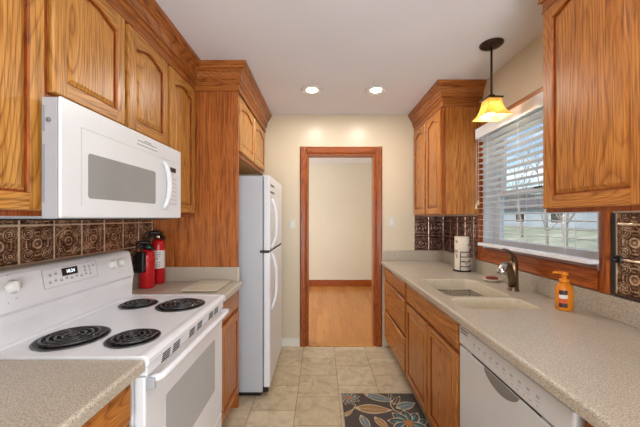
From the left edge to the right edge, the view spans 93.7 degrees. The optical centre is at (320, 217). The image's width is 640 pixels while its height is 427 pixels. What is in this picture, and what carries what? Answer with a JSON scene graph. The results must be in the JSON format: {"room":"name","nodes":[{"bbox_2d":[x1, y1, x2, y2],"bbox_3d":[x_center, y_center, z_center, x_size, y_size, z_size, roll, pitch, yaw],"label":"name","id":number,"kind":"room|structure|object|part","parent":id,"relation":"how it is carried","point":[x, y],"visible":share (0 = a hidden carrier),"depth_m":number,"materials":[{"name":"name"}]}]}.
{"room":"kitchen","nodes":[
{"label":"kitchen","id":0,"kind":"room"},
{"bbox_2d":[239,115,414,345],"bbox_3d":[-0.775,0.132,3.228,4.450,2.440,0.120,0,0,0],"label":"wall","id":1,"kind":"structure","parent":0,"point":[285,135],"depth_m":3.17,"materials":[{"name":"beige paint"}]},
{"bbox_2d":[282,338,299,345],"bbox_3d":[-0.706,1.310,3.161,0.968,0.085,0.014,0,0,0],"label":"baseboard","id":2,"kind":"structure","parent":1,"relation":"attached to","point":[285,341],"depth_m":3.15,"materials":[{"name":"white paint"}]},
{"bbox_2d":[289,219,295,229],"bbox_3d":[-0.300,0.065,3.163,0.070,0.116,0.008,0,0,0],"label":"light switch","id":3,"kind":"object","parent":1,"relation":"attached to","point":[292,222],"visible":1,"depth_m":3.16,"materials":[{"name":"beige plastic"}]},
{"bbox_2d":[300,147,381,346],"bbox_3d":[0.211,0.301,3.219,0.866,2.102,0.142,0,0,0],"label":"door frame","id":4,"kind":"structure","parent":1,"relation":"in","point":[375,153],"depth_m":3.15,"materials":[{"name":"red wood"}]},
{"bbox_3d":[-0.186,0.301,3.158,0.072,2.102,0.020,0,0,0],"label":"casing leg","id":5,"kind":"part","parent":4,"relation":"part of","materials":[{"name":"red wood"}]},
{"bbox_3d":[0.608,0.301,3.158,0.072,2.102,0.020,0,0,0],"label":"casing leg","id":6,"kind":"part","parent":4,"relation":"part of","materials":[{"name":"red wood"}]},
{"bbox_2d":[388,216,394,226],"bbox_3d":[0.742,0.042,3.163,0.074,0.116,0.008,0,0,0],"label":"light switch","id":7,"kind":"object","parent":1,"relation":"attached to","point":[391,219],"visible":1,"depth_m":3.16,"materials":[{"name":"beige plastic"}]},
{"bbox_2d":[414,216,443,250],"bbox_3d":[1.138,0.163,3.164,0.306,0.360,0.008,0,0,0],"label":"backsplash","id":8,"kind":"structure","parent":1,"relation":"attached to","point":[428,230],"depth_m":3.16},
{"bbox_2d":[222,286,432,426],"bbox_3d":[-0.775,1.402,2.200,4.450,0.100,7.800,0,0,0],"label":"floor","id":9,"kind":"structure","parent":0,"point":[307,385],"depth_m":2.64,"materials":[{"name":"beige tile"}]},
{"bbox_2d":[81,384,130,426],"bbox_3d":[-0.884,0.920,0.595,0.611,0.864,0.690,0,0,0],"label":"base cabinet","id":10,"kind":"object","parent":9,"relation":"on","point":[117,413],"visible":0.2,"depth_m":0.85,"materials":[{"name":"orange wood"}]},
{"bbox_2d":[0,360,144,426],"bbox_3d":[-0.873,0.416,0.573,0.635,0.139,0.745,0,0,0],"label":"countertop","id":11,"kind":"structure","parent":10,"relation":"on","point":[33,393],"depth_m":0.79,"materials":[{"name":"stone"}]},
{"bbox_2d":[0,250,228,426],"bbox_3d":[-0.843,0.768,1.332,0.672,1.168,0.768,0,0,0],"label":"electric range","id":12,"kind":"object","parent":9,"relation":"on","point":[83,307],"visible":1,"depth_m":1.20,"materials":[{"name":"white metal"}]},
{"bbox_3d":[-1.070,0.240,1.046,0.027,0.048,0.049,0,0,0],"label":"knob","id":13,"kind":"part","parent":12,"relation":"part of","materials":[{"name":"white plastic"}]},
{"bbox_3d":[-1.078,0.241,1.302,0.015,0.075,0.279,0,0,0],"label":"control panel","id":14,"kind":"part","parent":12,"relation":"part of","materials":[{"name":"white plastic"}]},
{"bbox_3d":[-0.912,0.438,1.103,0.232,0.005,0.232,0,0,0],"label":"burner","id":15,"kind":"part","parent":12,"relation":"part of","materials":[{"name":"metal"}]},
{"bbox_2d":[0,294,224,366],"bbox_3d":[-0.810,0.454,1.333,0.529,0.037,0.766,0,0,0],"label":"cooktop","id":16,"kind":"object","parent":12,"relation":"in","point":[145,328],"depth_m":1.15,"materials":[{"name":"white metal"}]},
{"bbox_3d":[-1.070,0.240,1.548,0.027,0.048,0.049,0,0,0],"label":"knob","id":17,"kind":"part","parent":12,"relation":"part of","materials":[{"name":"white plastic"}]},
{"bbox_3d":[-1.070,0.240,1.612,0.027,0.048,0.049,0,0,0],"label":"knob","id":18,"kind":"part","parent":12,"relation":"part of","materials":[{"name":"white plastic"}]},
{"bbox_3d":[-0.686,0.438,1.098,0.180,0.005,0.180,0,0,0],"label":"burner","id":19,"kind":"part","parent":12,"relation":"part of","materials":[{"name":"metal"}]},
{"bbox_3d":[-0.930,0.438,1.530,0.180,0.005,0.180,0,0,0],"label":"burner","id":20,"kind":"part","parent":12,"relation":"part of","materials":[{"name":"metal"}]},
{"bbox_3d":[-0.581,0.803,1.333,0.037,0.587,0.750,0,0,0],"label":"oven door","id":21,"kind":"part","parent":12,"relation":"part of","materials":[{"name":"white metal"}]},
{"bbox_3d":[-0.708,0.438,1.516,0.232,0.005,0.232,0,0,0],"label":"burner","id":22,"kind":"part","parent":12,"relation":"part of","materials":[{"name":"metal"}]},
{"bbox_3d":[-0.537,0.522,1.333,0.060,0.032,0.737,0,0,0],"label":"handle","id":23,"kind":"part","parent":12,"relation":"part of","materials":[{"name":"white metal"}]},
{"bbox_3d":[-0.582,1.193,1.333,0.035,0.178,0.750,0,0,0],"label":"storage drawer","id":24,"kind":"part","parent":12,"relation":"part of","materials":[{"name":"white metal"}]},
{"bbox_2d":[154,91,238,407],"bbox_3d":[-0.889,0.133,2.146,0.598,2.439,0.021,0,0,0],"label":"refrigerator surround","id":25,"kind":"object","parent":9,"relation":"on","point":[210,238],"visible":0.26,"depth_m":2.13,"materials":[{"name":"brown wood"}]},
{"bbox_2d":[221,291,238,423],"bbox_3d":[-0.884,0.920,1.931,0.611,0.864,0.406,0,0,0],"label":"base cabinet","id":26,"kind":"object","parent":9,"relation":"on","point":[230,322],"visible":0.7,"depth_m":1.93,"materials":[{"name":"orange wood"}]},
{"bbox_2d":[132,267,242,302],"bbox_3d":[-0.873,0.416,1.928,0.635,0.139,0.412,0,0,0],"label":"countertop","id":27,"kind":"structure","parent":26,"relation":"on","point":[177,279],"depth_m":2.11,"materials":[{"name":"stone"}]},
{"bbox_2d":[132,273,138,289],"bbox_3d":[-1.181,0.397,1.928,0.018,0.100,0.412,0,0,0],"label":"backsplash","id":28,"kind":"structure","parent":27,"relation":"on","point":[135,283],"depth_m":1.90,"materials":[{"name":"laminate"}]},
{"bbox_2d":[134,240,155,288],"bbox_3d":[-1.121,0.295,1.916,0.098,0.303,0.122,0,0,21],"label":"fire extinguisher","id":29,"kind":"object","parent":27,"relation":"on","point":[145,259],"visible":1,"depth_m":1.90,"materials":[{"name":"red metal"}]},
{"bbox_3d":[-1.135,0.159,1.920,0.090,0.032,0.028,0,0,-28],"label":"lever","id":30,"kind":"part","parent":29,"relation":"part of","materials":[{"name":"black plastic"}]},
{"bbox_2d":[147,231,165,283],"bbox_3d":[-1.125,0.267,2.068,0.112,0.360,0.084,0,0,0],"label":"fire extinguisher","id":31,"kind":"object","parent":27,"relation":"on","point":[158,243],"visible":0.77,"depth_m":2.04,"materials":[{"name":"red metal"}]},
{"bbox_3d":[-1.137,0.102,2.058,0.090,0.032,0.028,0,0,-28],"label":"lever","id":32,"kind":"part","parent":31,"relation":"part of","materials":[{"name":"black plastic"}]},
{"bbox_2d":[181,280,230,291],"bbox_3d":[-0.735,0.440,1.952,0.220,0.012,0.305,0,0,0],"label":"cutting board","id":33,"kind":"object","parent":27,"relation":"on","point":[201,285],"visible":1,"depth_m":1.90,"materials":[{"name":"beige wood"}]},
{"bbox_3d":[-0.610,0.868,1.931,0.019,0.759,0.406,0,0,0],"label":"frame","id":34,"kind":"part","parent":26,"relation":"part of","materials":[{"name":"red wood"}]},
{"bbox_3d":[-0.591,0.569,1.933,0.019,0.117,0.377,0,0,0],"label":"drawer","id":35,"kind":"part","parent":26,"relation":"part of","materials":[{"name":"orange wood"}]},
{"bbox_3d":[-0.585,0.937,1.933,0.008,0.459,0.276,0,0,0],"label":"panel","id":36,"kind":"part","parent":26,"relation":"part of","materials":[{"name":"orange wood"}]},
{"bbox_2d":[239,175,281,395],"bbox_3d":[-0.750,0.514,2.614,0.819,1.676,0.716,0,0,0],"label":"refrigerator","id":37,"kind":"object","parent":9,"relation":"on","point":[260,197],"visible":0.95,"depth_m":2.26,"materials":[{"name":"white plastic"}]},
{"bbox_3d":[-0.409,-0.038,2.615,0.049,0.571,0.714,0,0,0],"label":"freezer door","id":38,"kind":"part","parent":37,"relation":"part of","materials":[{"name":"white metal"}]},
{"bbox_3d":[-0.409,0.768,2.615,0.049,1.017,0.714,0,0,0],"label":"door","id":39,"kind":"part","parent":37,"relation":"part of","materials":[{"name":"white metal"}]},
{"bbox_3d":[-0.369,0.043,2.356,0.062,0.392,0.025,0,0,-29],"label":"handle","id":40,"kind":"part","parent":37,"relation":"part of","materials":[{"name":"white plastic"}]},
{"bbox_3d":[-0.369,0.492,2.356,0.062,0.450,0.025,0,0,-29],"label":"handle","id":41,"kind":"part","parent":37,"relation":"part of","materials":[{"name":"white plastic"}]},
{"bbox_2d":[341,393,431,426],"bbox_3d":[0.432,1.347,1.815,0.565,0.010,0.990,0,0,0],"label":"rug","id":42,"kind":"object","parent":9,"relation":"on","point":[359,409],"visible":1,"depth_m":2.10,"materials":[{"name":"multicoloured fabric"}]},
{"bbox_2d":[385,267,407,373],"bbox_3d":[0.979,0.920,2.749,0.643,0.864,0.829,0,0,0],"label":"base cabinet","id":43,"kind":"object","parent":9,"relation":"on","point":[396,301],"visible":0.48,"depth_m":2.61,"materials":[{"name":"orange wood"}]},
{"bbox_3d":[0.666,1.089,2.731,0.019,0.275,0.738,0,0,0],"label":"drawer","id":44,"kind":"part","parent":43,"relation":"part of","materials":[{"name":"orange wood"}]},
{"bbox_3d":[0.666,0.788,2.731,0.019,0.277,0.738,0,0,0],"label":"drawer","id":45,"kind":"part","parent":43,"relation":"part of","materials":[{"name":"orange wood"}]},
{"bbox_3d":[0.666,0.566,2.731,0.019,0.117,0.738,0,0,0],"label":"drawer","id":46,"kind":"part","parent":43,"relation":"part of","materials":[{"name":"orange wood"}]},
{"bbox_3d":[0.685,0.868,2.749,0.019,0.759,0.829,0,0,0],"label":"frame","id":47,"kind":"part","parent":43,"relation":"part of","materials":[{"name":"orange wood"}]},
{"bbox_2d":[406,284,461,426],"bbox_3d":[0.978,0.920,1.883,0.645,0.864,0.901,0,0,0],"label":"base cabinet","id":48,"kind":"object","parent":9,"relation":"on","point":[433,343],"visible":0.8,"depth_m":1.76,"materials":[{"name":"orange wood"}]},
{"bbox_3d":[0.661,0.945,2.089,0.008,0.464,0.345,0,0,0],"label":"panel","id":49,"kind":"part","parent":48,"relation":"part of","materials":[{"name":"orange wood"}]},
{"bbox_3d":[0.665,0.945,2.089,0.021,0.565,0.446,0,0,0],"label":"door","id":50,"kind":"part","parent":48,"relation":"part of","materials":[{"name":"orange wood"}]},
{"bbox_3d":[0.666,0.574,1.880,0.019,0.133,0.864,0,0,0],"label":"drawer","id":51,"kind":"part","parent":48,"relation":"part of","materials":[{"name":"orange wood"}]},
{"bbox_3d":[0.685,0.868,1.883,0.019,0.759,0.901,0,0,0],"label":"frame","id":52,"kind":"part","parent":48,"relation":"part of","materials":[{"name":"orange wood"}]},
{"bbox_3d":[0.661,0.945,1.647,0.008,0.464,0.297,0,0,0],"label":"panel","id":53,"kind":"part","parent":48,"relation":"part of","materials":[{"name":"orange wood"}]},
{"bbox_3d":[0.665,0.945,1.647,0.021,0.565,0.398,0,0,0],"label":"door","id":54,"kind":"part","parent":48,"relation":"part of","materials":[{"name":"orange wood"}]},
{"bbox_2d":[460,325,584,426],"bbox_3d":[0.967,0.921,1.100,0.626,0.862,0.648,0,0,0],"label":"dishwasher","id":55,"kind":"object","parent":9,"relation":"on","point":[494,392],"visible":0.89,"depth_m":1.11,"materials":[{"name":"white metal"}]},
{"bbox_3d":[0.673,0.918,1.100,0.032,0.637,0.648,0,0,0],"label":"door","id":56,"kind":"part","parent":55,"relation":"part of","materials":[{"name":"white metal"}]},
{"bbox_2d":[585,420,593,426],"bbox_3d":[0.978,0.920,0.434,0.645,0.864,0.668,0,0,0],"label":"base cabinet","id":57,"kind":"object","parent":9,"relation":"on","point":[587,424],"visible":0.02,"depth_m":0.76,"materials":[{"name":"orange wood"}]},
{"bbox_2d":[381,251,639,426],"bbox_3d":[0.966,0.415,1.633,0.668,0.142,3.066,0,0,0],"label":"countertop","id":58,"kind":"structure","parent":57,"relation":"on","point":[587,357],"depth_m":1.17,"materials":[{"name":"stone"}]},
{"bbox_2d":[453,251,470,271],"bbox_3d":[1.190,0.304,2.535,0.144,0.284,0.144,0,0,0],"label":"paper towel holder","id":59,"kind":"object","parent":58,"relation":"on","point":[460,270],"visible":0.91,"depth_m":2.48,"materials":[{"name":"black plastic"}]},
{"bbox_2d":[454,236,468,270],"bbox_3d":[1.190,0.295,2.535,0.114,0.279,0.114,0,0,0],"label":"paper towel roll","id":60,"kind":"object","parent":59,"relation":"on","point":[461,243],"visible":0.94,"depth_m":2.49,"materials":[{"name":"white paper"}]},
{"bbox_2d":[422,279,539,308],"bbox_3d":[0.906,0.543,1.837,0.404,0.190,0.744,0,0,0],"label":"sink","id":61,"kind":"object","parent":58,"relation":"in","point":[439,284],"visible":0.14,"depth_m":1.79,"materials":[{"name":"beige ceramic"}]},
{"bbox_2d":[439,290,481,295],"bbox_3d":[0.948,0.572,1.962,0.263,0.111,0.413,0,0,0],"label":"rack","id":62,"kind":"object","parent":61,"relation":"in","point":[469,292],"visible":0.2,"depth_m":2.08,"materials":[{"name":"grey metal"}]},
{"bbox_3d":[0.915,0.543,1.958,0.387,0.190,0.500,0,0,0],"label":"bowl","id":63,"kind":"part","parent":61,"relation":"part of","materials":[{"name":"beige ceramic"}]},
{"bbox_3d":[0.903,0.523,1.580,0.397,0.150,0.231,0,0,0],"label":"bowl","id":64,"kind":"part","parent":61,"relation":"part of","materials":[{"name":"beige ceramic"}]},
{"bbox_2d":[483,277,500,281],"bbox_3d":[1.205,0.436,2.115,0.126,0.020,0.094,0,0,0],"label":"soap dish","id":65,"kind":"object","parent":58,"relation":"on","point":[484,278],"visible":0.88,"depth_m":2.08,"materials":[{"name":"beige ceramic"}]},
{"bbox_2d":[486,276,497,279],"bbox_3d":[1.205,0.424,2.115,0.072,0.022,0.044,0,0,0],"label":"soap bar","id":66,"kind":"object","parent":65,"relation":"in","point":[487,277],"visible":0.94,"depth_m":2.10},
{"bbox_2d":[497,248,519,290],"bbox_3d":[1.125,0.315,1.804,0.236,0.263,0.068,0,0,-39],"label":"kitchen faucet","id":67,"kind":"object","parent":58,"relation":"on","point":[511,268],"visible":1,"depth_m":1.82,"materials":[{"name":"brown metal"}]},
{"bbox_3d":[1.155,0.233,1.830,0.143,0.100,0.044,0,0,-37],"label":"lever","id":68,"kind":"part","parent":67,"relation":"part of","materials":[{"name":"brown metal"}]},
{"bbox_3d":[1.140,0.342,1.815,0.147,0.164,0.044,0,0,-40],"label":"spout","id":69,"kind":"part","parent":67,"relation":"part of","materials":[{"name":"brown metal"}]},
{"bbox_2d":[552,271,573,310],"bbox_3d":[1.175,0.353,1.462,0.092,0.187,0.060,0,0,0],"label":"soap bottle","id":70,"kind":"object","parent":58,"relation":"on","point":[564,291],"visible":1,"depth_m":1.44,"materials":[{"name":"orange plastic"}]},
{"bbox_2d":[309,163,371,279],"bbox_3d":[-0.775,0.132,6.030,4.450,2.440,0.140,0,0,0],"label":"wall","id":71,"kind":"structure","parent":0,"point":[340,194],"depth_m":5.96,"materials":[{"name":"beige paint"}]},
{"bbox_2d":[309,280,371,285],"bbox_3d":[-0.805,1.290,5.947,4.290,0.125,0.025,0,0,0],"label":"baseboard","id":72,"kind":"structure","parent":71,"relation":"attached to","point":[311,282],"depth_m":5.94,"materials":[{"name":"red wood"}]},
{"bbox_2d":[155,0,542,162],"bbox_3d":[-0.775,-1.138,2.200,4.450,0.100,7.800,0,0,0],"label":"ceiling","id":73,"kind":"structure","parent":0,"point":[344,48],"depth_m":1.86,"materials":[{"name":"paint"}]},
{"bbox_2d":[301,85,322,94],"bbox_3d":[-0.076,-1.082,2.550,0.188,0.010,0.188,0,0,0],"label":"recessed light","id":74,"kind":"object","parent":73,"relation":"in","point":[310,89],"visible":1,"depth_m":2.54,"materials":[{"name":"white glass"}]},
{"bbox_2d":[365,85,386,94],"bbox_3d":[0.468,-1.082,2.550,0.188,0.010,0.188,0,0,0],"label":"recessed light","id":75,"kind":"object","parent":73,"relation":"in","point":[376,89],"visible":1,"depth_m":2.54,"materials":[{"name":"white plastic"}]},
{"bbox_2d":[472,37,511,121],"bbox_3d":[1.066,-0.858,1.876,0.166,0.460,0.166,0,0,0],"label":"pendant lamp","id":76,"kind":"object","parent":73,"relation":"hanging from","point":[492,109],"visible":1,"depth_m":1.86,"materials":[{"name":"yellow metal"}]},
{"bbox_3d":[1.066,-0.918,1.876,0.013,0.304,0.013,0,0,0],"label":"rod","id":77,"kind":"part","parent":76,"relation":"part of","materials":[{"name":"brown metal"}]},
{"bbox_3d":[1.066,-0.683,1.876,0.166,0.111,0.166,0,0,0],"label":"lamp shade","id":78,"kind":"part","parent":76,"relation":"part of","materials":[{"name":"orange glass"}]},
{"bbox_2d":[446,33,639,298],"bbox_3d":[1.375,0.132,0.784,0.150,2.440,4.768,0,0,0],"label":"wall","id":79,"kind":"structure","parent":0,"point":[522,75],"depth_m":1.96,"materials":[{"name":"beige paint"}]},
{"bbox_2d":[408,79,485,131],"bbox_3d":[1.108,-0.994,2.759,0.380,0.188,0.810,0,0,0],"label":"crown molding","id":80,"kind":"structure","parent":79,"relation":"attached to","point":[445,92],"depth_m":2.42,"materials":[{"name":"brown wood"}]},
{"bbox_2d":[414,107,481,215],"bbox_3d":[1.134,-0.553,2.795,0.332,1.070,0.740,0,0,0],"label":"upper cabinet","id":81,"kind":"object","parent":79,"relation":"attached to","point":[446,149],"visible":0.94,"depth_m":2.42,"materials":[{"name":"orange wood"}]},
{"bbox_3d":[0.974,-0.462,2.967,0.008,0.745,0.222,0,0,0],"label":"panel","id":82,"kind":"part","parent":81,"relation":"part of","materials":[{"name":"orange wood"}]},
{"bbox_3d":[0.979,-0.462,2.967,0.021,0.858,0.335,0,0,0],"label":"door","id":83,"kind":"part","parent":81,"relation":"part of","materials":[{"name":"orange wood"}]},
{"bbox_3d":[0.999,-0.553,2.795,0.019,1.070,0.740,0,0,0],"label":"frame","id":84,"kind":"part","parent":81,"relation":"part of","materials":[{"name":"orange wood"}]},
{"bbox_3d":[0.974,-0.462,2.614,0.008,0.745,0.210,0,0,0],"label":"panel","id":85,"kind":"part","parent":81,"relation":"part of","materials":[{"name":"orange wood"}]},
{"bbox_3d":[0.979,-0.462,2.614,0.021,0.858,0.323,0,0,0],"label":"door","id":86,"kind":"part","parent":81,"relation":"part of","materials":[{"name":"orange wood"}]},
{"bbox_2d":[444,216,477,258],"bbox_3d":[1.296,0.163,2.815,0.008,0.360,0.690,0,0,0],"label":"backsplash","id":87,"kind":"structure","parent":79,"relation":"attached to","point":[454,226],"depth_m":2.77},
{"bbox_2d":[443,251,639,328],"bbox_3d":[1.291,0.396,1.633,0.018,0.103,3.066,0,0,0],"label":"backsplash","id":88,"kind":"structure","parent":79,"relation":"attached to","point":[625,311],"depth_m":1.47,"materials":[{"name":"stone"}]},
{"bbox_2d":[478,86,612,293],"bbox_3d":[1.362,-0.212,1.900,0.172,1.105,1.126,0,0,0],"label":"window","id":89,"kind":"structure","parent":79,"relation":"in","point":[597,277],"depth_m":1.87,"materials":[{"name":"brown wood"}]},
{"bbox_3d":[1.290,-0.212,2.434,0.020,1.105,0.058,0,0,0],"label":"casing leg","id":90,"kind":"part","parent":89,"relation":"part of","materials":[{"name":"brown wood"}]},
{"bbox_3d":[1.428,-0.415,1.900,0.026,0.504,0.938,0,0,0],"label":"sash","id":91,"kind":"part","parent":89,"relation":"part of","materials":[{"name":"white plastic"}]},
{"bbox_2d":[475,91,598,263],"bbox_3d":[1.236,-0.241,1.856,0.080,0.906,1.008,0,0,0],"label":"window blind","id":92,"kind":"object","parent":89,"relation":"attached to","point":[535,103],"visible":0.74,"depth_m":1.89,"materials":[{"name":"white plastic"}]},
{"bbox_3d":[1.248,0.202,1.859,0.052,0.021,0.973,0,0,0],"label":"rail","id":93,"kind":"part","parent":92,"relation":"part of","materials":[{"name":"white plastic"}]},
{"bbox_3d":[1.288,0.293,1.900,0.024,0.093,1.010,0,0,0],"label":"casing","id":94,"kind":"part","parent":89,"relation":"part of","materials":[{"name":"brown wood"}]},
{"bbox_3d":[1.414,-0.228,1.900,0.068,0.950,1.010,0,0,0],"label":"frame","id":95,"kind":"part","parent":89,"relation":"part of","materials":[{"name":"white plastic"}]},
{"bbox_3d":[1.398,0.004,1.900,0.026,0.414,0.938,0,0,0],"label":"sash","id":96,"kind":"part","parent":89,"relation":"part of","materials":[{"name":"white plastic"}]},
{"bbox_3d":[1.290,-0.212,1.366,0.020,1.105,0.058,0,0,0],"label":"casing leg","id":97,"kind":"part","parent":89,"relation":"part of","materials":[{"name":"brown wood"}]},
{"bbox_2d":[543,0,639,212],"bbox_3d":[1.134,-0.555,0.859,0.332,1.065,0.918,0,0,0],"label":"upper cabinet","id":98,"kind":"object","parent":79,"relation":"attached to","point":[591,48],"visible":1,"depth_m":1.08,"materials":[{"name":"orange wood"}]},
{"bbox_2d":[538,0,556,14],"bbox_3d":[1.108,-0.994,0.894,0.380,0.188,0.989,0,0,0],"label":"crown molding","id":99,"kind":"structure","parent":98,"relation":"attached to","point":[546,4],"depth_m":1.31,"materials":[{"name":"brown wood"}]},
{"bbox_3d":[0.999,-0.555,0.859,0.019,1.065,0.918,0,0,0],"label":"frame","id":100,"kind":"part","parent":98,"relation":"part of","materials":[{"name":"red wood"}]},
{"bbox_2d":[611,213,639,302],"bbox_3d":[1.294,0.161,0.877,0.011,0.365,0.914,0,0,0],"label":"trim","id":101,"kind":"structure","parent":79,"relation":"attached to","point":[612,214],"depth_m":1.32,"materials":[{"name":"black metal"}]},
{"bbox_2d":[615,213,639,298],"bbox_3d":[1.296,0.154,0.868,0.008,0.352,0.896,0,0,0],"label":"backsplash","id":102,"kind":"structure","parent":79,"relation":"attached to","point":[627,225],"depth_m":1.26,"materials":[{"name":"brown tile"}]},
{"bbox_2d":[610,255,620,263],"bbox_3d":[1.275,0.179,1.303,0.032,0.035,0.026,0,0,0],"label":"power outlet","id":103,"kind":"object","parent":102,"relation":"attached to","point":[617,259],"visible":1,"depth_m":1.29,"materials":[{"name":"black plastic"}]},
{"label":"outside","id":104,"kind":"structure","parent":0,"visible":0},
{"bbox_2d":[504,225,596,250],"bbox_3d":[45.730,1.002,40.000,88.540,2.500,140.000,0,0,0],"label":"ground","id":105,"kind":"structure","parent":104,"point":[592,235],"depth_m":15.00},
{"bbox_2d":[509,138,542,237],"bbox_3d":[10.957,-1.633,16.004,3.112,5.420,2.135,0,0,-9],"label":"bare tree","id":106,"kind":"object","parent":105,"relation":"on","point":[519,197],"visible":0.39,"depth_m":15.92,"materials":[{"name":"grey plant"}]},
{"bbox_2d":[521,142,564,243],"bbox_3d":[9.245,-1.082,11.725,3.067,4.578,1.828,0,0,18],"label":"bare tree","id":107,"kind":"object","parent":105,"relation":"on","point":[544,215],"visible":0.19,"depth_m":12.11,"materials":[{"name":"grey plant"}]},
{"bbox_2d":[504,199,596,228],"bbox_3d":[17.500,-0.323,26.500,5.800,2.350,27.800,0,0,0],"label":"neighbor house","id":108,"kind":"structure","parent":105,"relation":"on","point":[578,216],"depth_m":20.78,"materials":[{"name":"white"}]},
{"bbox_3d":[14.951,-0.048,22.550,0.022,0.680,0.940,0,0,0],"label":"pane","id":109,"kind":"part","parent":108,"relation":"part of","materials":[{"name":"grey glass"}]},
{"bbox_3d":[14.951,-0.048,19.050,0.022,0.680,0.940,0,0,0],"label":"pane","id":110,"kind":"part","parent":108,"relation":"part of","materials":[{"name":"grey glass"}]},
{"bbox_2d":[539,180,574,247],"bbox_3d":[6.922,-0.691,7.835,2.046,4.303,3.031,0,0,22],"label":"bare tree","id":111,"kind":"object","parent":105,"relation":"on","point":[567,214],"visible":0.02,"depth_m":7.93,"materials":[{"name":"grey plant"}]},
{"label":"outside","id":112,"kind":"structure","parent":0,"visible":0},
{"bbox_2d":[504,193,542,201],"bbox_3d":[120.356,-7.755,115.000,99.284,20.015,190.000,0,0,0],"label":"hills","id":113,"kind":"structure","parent":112,"point":[528,195],"depth_m":158.64,"materials":[{"name":"grey"}]},
{"bbox_3d":[-1.240,0.132,0.784,0.100,2.440,4.768,0,0,0],"label":"wall","id":114,"kind":"structure","parent":0,"visible":0},
{"bbox_2d":[0,0,43,215],"bbox_3d":[-1.034,-0.547,0.683,0.312,1.082,0.566,0,0,0],"label":"upper cabinet","id":115,"kind":"object","parent":114,"relation":"attached to","point":[21,21],"visible":0.97,"depth_m":0.88,"materials":[{"name":"brown wood"}]},
{"bbox_3d":[-0.884,-0.457,0.729,0.008,0.755,0.344,0,0,0],"label":"panel","id":116,"kind":"part","parent":115,"relation":"part of","materials":[{"name":"brown wood"}]},
{"bbox_3d":[-0.908,-0.547,0.683,0.019,1.082,0.566,0,0,0],"label":"frame","id":117,"kind":"part","parent":115,"relation":"part of","materials":[{"name":"red wood"}]},
{"bbox_2d":[0,220,153,271],"bbox_3d":[-1.186,0.171,1.275,0.008,0.351,1.710,0,0,0],"label":"backsplash","id":118,"kind":"structure","parent":114,"relation":"attached to","point":[22,242],"depth_m":1.39,"materials":[{"name":"brown tile"}]},
{"bbox_2d":[44,0,167,145],"bbox_3d":[-1.034,-0.736,1.351,0.312,0.705,0.768,0,0,0],"label":"upper cabinet","id":119,"kind":"object","parent":114,"relation":"attached to","point":[95,60],"visible":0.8,"depth_m":1.22,"materials":[{"name":"brown wood"}]},
{"bbox_3d":[-0.908,-0.736,1.351,0.019,0.705,0.768,0,0,0],"label":"frame","id":120,"kind":"part","parent":119,"relation":"part of","materials":[{"name":"red wood"}]},
{"bbox_3d":[-0.888,-0.652,1.166,0.021,0.478,0.362,0,0,0],"label":"door","id":121,"kind":"part","parent":119,"relation":"part of","materials":[{"name":"brown wood"}]},
{"bbox_2d":[0,96,180,219],"bbox_3d":[-0.968,-0.186,1.317,0.420,0.389,0.794,0,0,0],"label":"microwave oven","id":122,"kind":"object","parent":119,"relation":"attached to","point":[95,167],"visible":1,"depth_m":1.09,"materials":[{"name":"white metal"}]},
{"bbox_3d":[-0.805,-0.188,1.318,0.011,0.376,0.792,0,0,0],"label":"panel","id":123,"kind":"part","parent":122,"relation":"part of","materials":[{"name":"white plastic"}]},
{"bbox_3d":[-0.781,-0.168,1.525,0.049,0.250,0.025,0,0,-27],"label":"handle","id":124,"kind":"part","parent":122,"relation":"part of","materials":[{"name":"white plastic"}]},
{"bbox_3d":[-0.884,-0.652,1.166,0.008,0.365,0.249,0,0,0],"label":"panel","id":125,"kind":"part","parent":119,"relation":"part of","materials":[{"name":"brown wood"}]},
{"bbox_3d":[-0.888,-0.652,1.549,0.021,0.478,0.346,0,0,0],"label":"door","id":126,"kind":"part","parent":119,"relation":"part of","materials":[{"name":"brown wood"}]},
{"bbox_3d":[-0.884,-0.652,1.549,0.008,0.365,0.233,0,0,0],"label":"panel","id":127,"kind":"part","parent":119,"relation":"part of","materials":[{"name":"brown wood"}]},
{"bbox_2d":[105,0,271,132],"bbox_3d":[-0.709,-0.994,1.782,0.379,0.188,2.764,0,0,0],"label":"crown molding","id":128,"kind":"structure","parent":119,"relation":"attached to","point":[147,18],"depth_m":1.94,"materials":[{"name":"brown wood"}]},
{"bbox_2d":[167,65,194,216],"bbox_3d":[-1.034,-0.547,1.935,0.312,1.082,0.397,0,0,0],"label":"upper cabinet","id":129,"kind":"object","parent":114,"relation":"attached to","point":[181,96],"visible":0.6,"depth_m":1.93,"materials":[{"name":"brown wood"}]},
{"bbox_3d":[-0.884,-0.462,1.925,0.008,0.745,0.221,0,0,0],"label":"panel","id":130,"kind":"part","parent":129,"relation":"part of","materials":[{"name":"brown wood"}]},
{"bbox_2d":[239,93,264,174],"bbox_3d":[-0.889,-0.772,2.661,0.602,0.632,1.008,0,0,0],"label":"upper cabinet","id":131,"kind":"object","parent":114,"relation":"attached to","point":[251,134],"visible":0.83,"depth_m":2.58,"materials":[{"name":"brown wood"}]},
{"bbox_3d":[-0.599,-0.690,2.406,0.021,0.403,0.468,0,0,0],"label":"door","id":132,"kind":"part","parent":131,"relation":"part of","materials":[{"name":"brown wood"}]},
{"bbox_3d":[-0.594,-0.689,2.406,0.008,0.290,0.355,0,0,0],"label":"panel","id":133,"kind":"part","parent":131,"relation":"part of","materials":[{"name":"brown wood"}]},
{"bbox_3d":[-0.599,-0.690,2.904,0.021,0.403,0.472,0,0,0],"label":"door","id":134,"kind":"part","parent":131,"relation":"part of","materials":[{"name":"brown wood"}]},
{"bbox_3d":[-0.594,-0.689,2.904,0.008,0.290,0.359,0,0,0],"label":"panel","id":135,"kind":"part","parent":131,"relation":"part of","materials":[{"name":"brown wood"}]}
]}

